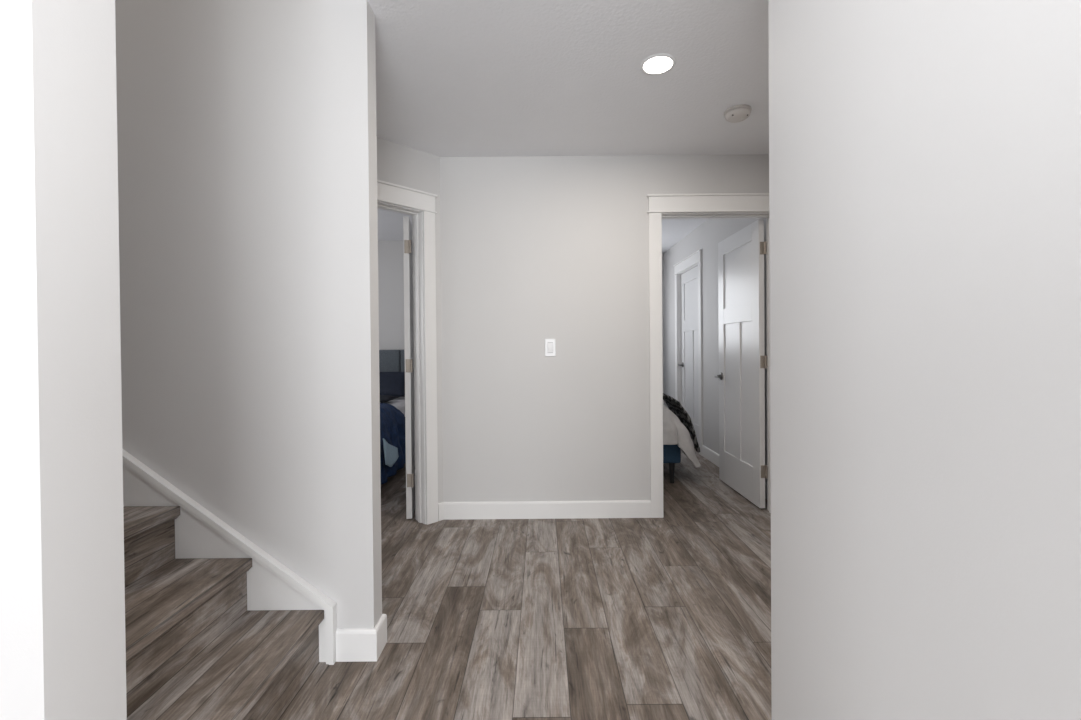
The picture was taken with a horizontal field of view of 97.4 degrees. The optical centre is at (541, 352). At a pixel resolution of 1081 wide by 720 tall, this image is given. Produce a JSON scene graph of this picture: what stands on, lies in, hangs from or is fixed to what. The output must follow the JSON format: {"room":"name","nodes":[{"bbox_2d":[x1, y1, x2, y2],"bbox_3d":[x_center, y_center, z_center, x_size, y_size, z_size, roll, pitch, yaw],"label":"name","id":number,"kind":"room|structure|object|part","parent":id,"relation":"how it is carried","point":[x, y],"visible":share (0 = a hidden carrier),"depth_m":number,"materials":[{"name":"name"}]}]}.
{"room":"home hallway","nodes":[
{"label":"home hallway","id":0,"kind":"room"},
{"bbox_2d":[0,0,126,719],"bbox_3d":[-2.009,-1.139,0.816,2.402,4.600,0.148,0,1,0],"label":"wall","id":1,"kind":"structure","parent":0,"point":[63,642],"depth_m":0.79,"materials":[{"name":"paint"}]},
{"bbox_2d":[115,0,381,628],"bbox_3d":[-1.926,-1.148,1.791,2.567,4.600,0.090,0,1,0],"label":"wall","id":2,"kind":"structure","parent":0,"point":[247,129],"depth_m":1.75,"materials":[{"name":"paint"}]},
{"bbox_2d":[336,614,386,661],"bbox_3d":[-1.250,1.089,1.810,1.281,0.115,0.118,0,1,0],"label":"baseboard","id":3,"kind":"structure","parent":2,"relation":"attached to","point":[352,644],"depth_m":1.75,"materials":[{"name":"paint"}]},
{"bbox_2d":[378,241,403,349],"bbox_3d":[-2.151,-0.101,5.719,2.900,2.440,0.120,0,1,0],"label":"wall","id":4,"kind":"structure","parent":0,"point":[390,253],"depth_m":5.65,"materials":[{"name":"paint"}]},
{"bbox_2d":[377,137,442,502],"bbox_3d":[-1.379,-0.080,2.585,0.115,2.440,1.963,0,1,45],"label":"wall","id":5,"kind":"structure","parent":0,"point":[398,164],"depth_m":3.13,"materials":[{"name":"paint"}]},
{"bbox_2d":[377,180,437,524],"bbox_3d":[-1.085,0.050,2.878,0.179,2.171,0.962,0,1,45],"label":"trim","id":6,"kind":"structure","parent":5,"relation":"attached to","point":[420,205],"depth_m":3.12,"materials":[{"name":"paint"}]},
{"bbox_3d":[-0.783,0.105,3.181,0.151,2.050,0.084,0,1,45],"label":"casing","id":7,"kind":"part","parent":6,"relation":"part of","materials":[{"name":"white wood"}]},
{"bbox_2d":[403,216,414,518],"bbox_3d":[-0.960,0.104,3.544,0.171,2.024,0.766,-1,1,-9],"label":"door","id":8,"kind":"structure","parent":5,"relation":"in","point":[407,225],"depth_m":3.18,"materials":[{"name":"paint"}]},
{"bbox_2d":[438,502,443,520],"bbox_3d":[-1.327,1.083,2.545,0.014,0.115,1.880,0,1,45],"label":"baseboard","id":9,"kind":"structure","parent":5,"relation":"attached to","point":[440,505],"depth_m":3.19,"materials":[{"name":"paint"}]},
{"bbox_2d":[279,448,771,719],"bbox_3d":[-0.456,1.146,1.029,6.188,0.001,13.902,0,1,0],"label":"floor","id":10,"kind":"structure","parent":0,"point":[668,617],"depth_m":2.02,"materials":[{"name":"brown wood"}]},
{"bbox_2d":[122,449,336,719],"bbox_3d":[-1.979,0.155,1.329,2.419,2.002,0.854,0,1,0],"label":"staircase","id":11,"kind":"structure","parent":10,"relation":"on","point":[217,627],"depth_m":1.57,"materials":[{"name":"brown wood"}]},
{"bbox_2d":[379,350,404,415],"bbox_3d":[-2.175,0.557,4.555,1.600,1.145,2.100,0,1,0],"label":"bed","id":12,"kind":"object","parent":10,"relation":"on","point":[389,360],"visible":0.08,"depth_m":5.51,"materials":[{"name":"fabric"}]},
{"bbox_2d":[380,395,398,402],"bbox_3d":[-1.856,0.480,4.844,0.720,0.088,0.380,0,1,0],"label":"pillow","id":13,"kind":"object","parent":12,"relation":"on","point":[383,398],"visible":0.23,"depth_m":4.78,"materials":[{"name":"fabric"}]},
{"bbox_3d":[-1.779,0.113,5.535,0.261,0.276,0.057,0,0,0],"label":"cushioned panel","id":14,"kind":"part","parent":12,"relation":"part of","materials":[{"name":"fabric"}]},
{"bbox_2d":[379,372,404,396],"bbox_3d":[-1.837,0.357,5.273,0.720,0.266,0.306,0,1,0],"label":"pillow","id":15,"kind":"object","parent":12,"relation":"on","point":[391,383],"visible":0.38,"depth_m":5.20,"materials":[{"name":"blue fabric"}]},
{"bbox_2d":[380,403,405,483],"bbox_3d":[-1.993,0.774,4.306,1.466,0.620,1.507,0,1,0],"label":"blanket","id":16,"kind":"object","parent":12,"relation":"on","point":[392,420],"visible":0.2,"depth_m":4.23,"materials":[{"name":"blue fabric"}]},
{"bbox_3d":[-2.179,0.680,4.536,1.490,0.300,2.040,0,0,0],"label":"mattress","id":17,"kind":"part","parent":12,"relation":"part of","materials":[{"name":"white fabric"}]},
{"bbox_3d":[-1.512,0.111,5.535,0.261,0.276,0.057,0,0,0],"label":"cushioned panel","id":18,"kind":"part","parent":12,"relation":"part of","materials":[{"name":"fabric"}]},
{"bbox_2d":[663,444,680,482],"bbox_3d":[0.407,0.528,5.052,1.565,1.150,2.185,0,1,0],"label":"bed","id":19,"kind":"object","parent":10,"relation":"on","point":[671,453],"visible":0.06,"depth_m":3.96,"materials":[{"name":"blue fabric"}]},
{"bbox_3d":[1.099,1.018,4.019,0.040,0.178,0.040,0,0,0],"label":"leg","id":20,"kind":"part","parent":19,"relation":"part of","materials":[{"name":"black wood"}]},
{"bbox_2d":[663,404,700,467],"bbox_3d":[0.500,0.679,4.575,1.664,0.530,1.484,0,1,0],"label":"duvet","id":21,"kind":"object","parent":19,"relation":"on","point":[675,432],"visible":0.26,"depth_m":3.88,"materials":[{"name":"white fabric"}]},
{"bbox_2d":[663,393,699,451],"bbox_3d":[0.585,0.621,4.475,1.663,0.541,0.679,0,1,0],"label":"throw blanket","id":22,"kind":"object","parent":21,"relation":"on","point":[673,404],"visible":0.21,"depth_m":4.25,"materials":[{"name":"black fabric"}]},
{"bbox_2d":[368,0,768,253],"bbox_3d":[-0.571,-2.413,0.969,6.340,2.240,11.420,0,1,0],"label":"ceiling","id":23,"kind":"structure","parent":0,"point":[455,78],"depth_m":2.27,"materials":[{"name":"white paint"}]},
{"bbox_2d":[640,53,675,74],"bbox_3d":[0.529,-1.308,2.167,0.162,0.008,0.162,0,1,0],"label":"recessed light","id":24,"kind":"object","parent":23,"relation":"in","point":[656,64],"visible":1,"depth_m":2.15,"materials":[{"name":"white plastic"}]},
{"bbox_2d":[724,104,751,122],"bbox_3d":[1.072,-1.297,2.603,0.141,0.048,0.141,0,1,0],"label":"smoke detector","id":25,"kind":"object","parent":23,"relation":"attached to","point":[737,113],"visible":1,"depth_m":2.56,"materials":[{"name":"white plastic"}]},
{"bbox_2d":[440,154,768,501],"bbox_3d":[0.572,-0.102,3.262,2.595,2.440,0.115,0,1,0],"label":"wall","id":26,"kind":"structure","parent":0,"point":[535,249],"depth_m":3.20,"materials":[{"name":"paint"}]},
{"bbox_2d":[443,500,650,519],"bbox_3d":[0.033,1.065,3.207,1.401,0.115,0.014,0,1,0],"label":"baseboard","id":27,"kind":"structure","parent":26,"relation":"attached to","point":[612,508],"depth_m":3.20,"materials":[{"name":"paint"}]},
{"bbox_2d":[545,339,555,355],"bbox_3d":[0.056,-0.030,3.200,0.072,0.118,0.010,0,1,0],"label":"light switch","id":28,"kind":"object","parent":26,"relation":"attached to","point":[550,344],"visible":1,"depth_m":3.20,"materials":[{"name":"white plastic"}]},
{"bbox_2d":[647,193,770,517],"bbox_3d":[1.193,0.027,3.263,0.962,2.171,0.179,0,1,0],"label":"trim","id":29,"kind":"structure","parent":26,"relation":"attached to","point":[715,205],"depth_m":3.19,"materials":[{"name":"paint"}]},
{"bbox_3d":[0.767,0.091,3.264,0.084,2.050,0.151,0,0,0],"label":"casing","id":30,"kind":"part","parent":29,"relation":"part of","materials":[{"name":"paint"}]},
{"bbox_3d":[1.621,0.084,3.264,0.084,2.050,0.151,0,0,0],"label":"casing","id":31,"kind":"part","parent":29,"relation":"part of","materials":[{"name":"paint"}]},
{"bbox_2d":[714,219,766,507],"bbox_3d":[1.538,0.082,3.696,0.171,2.024,0.766,0,1,0],"label":"door","id":32,"kind":"structure","parent":26,"relation":"in","point":[742,358],"depth_m":3.60,"materials":[{"name":"paint"}]},
{"bbox_2d":[662,254,663,403],"bbox_3d":[0.601,-0.132,6.639,2.405,2.440,0.120,0,1,0],"label":"wall","id":33,"kind":"structure","parent":0,"point":[662,254],"depth_m":6.58,"materials":[{"name":"paint"}]},
{"bbox_2d":[663,218,766,482],"bbox_3d":[1.746,-0.127,4.949,0.115,2.440,3.260,0,1,0],"label":"wall","id":34,"kind":"structure","parent":0,"point":[706,237],"depth_m":4.83,"materials":[{"name":"paint"}]},
{"bbox_2d":[673,249,702,455],"bbox_3d":[1.732,0.003,5.485,0.147,2.171,0.992,0,1,0],"label":"trim","id":35,"kind":"structure","parent":34,"relation":"attached to","point":[694,260],"depth_m":5.41,"materials":[{"name":"paint"}]},
{"bbox_3d":[1.682,0.060,5.928,0.018,2.050,0.084,0,0,0],"label":"casing","id":36,"kind":"part","parent":35,"relation":"part of","materials":[{"name":"paint"}]},
{"bbox_3d":[1.682,0.068,5.044,0.018,2.050,0.084,0,0,0],"label":"casing","id":37,"kind":"part","parent":35,"relation":"part of","materials":[{"name":"paint"}]},
{"bbox_2d":[678,267,698,443],"bbox_3d":[1.711,0.065,5.486,0.104,2.024,0.784,0,1,0],"label":"door","id":38,"kind":"structure","parent":34,"relation":"in","point":[689,280],"depth_m":5.53,"materials":[{"name":"paint"}]},
{"bbox_2d":[702,445,766,498],"bbox_3d":[1.692,1.036,4.959,0.014,0.115,3.232,0,1,0],"label":"baseboard","id":39,"kind":"structure","parent":34,"relation":"attached to","point":[707,453],"depth_m":4.71,"materials":[{"name":"paint"}]},
{"bbox_2d":[768,0,1080,719],"bbox_3d":[1.222,-0.086,0.749,1.294,2.440,0.900,0,1,0],"label":"wall","id":40,"kind":"structure","parent":0,"point":[925,155],"depth_m":0.71,"materials":[{"name":"paint"}]}
]}

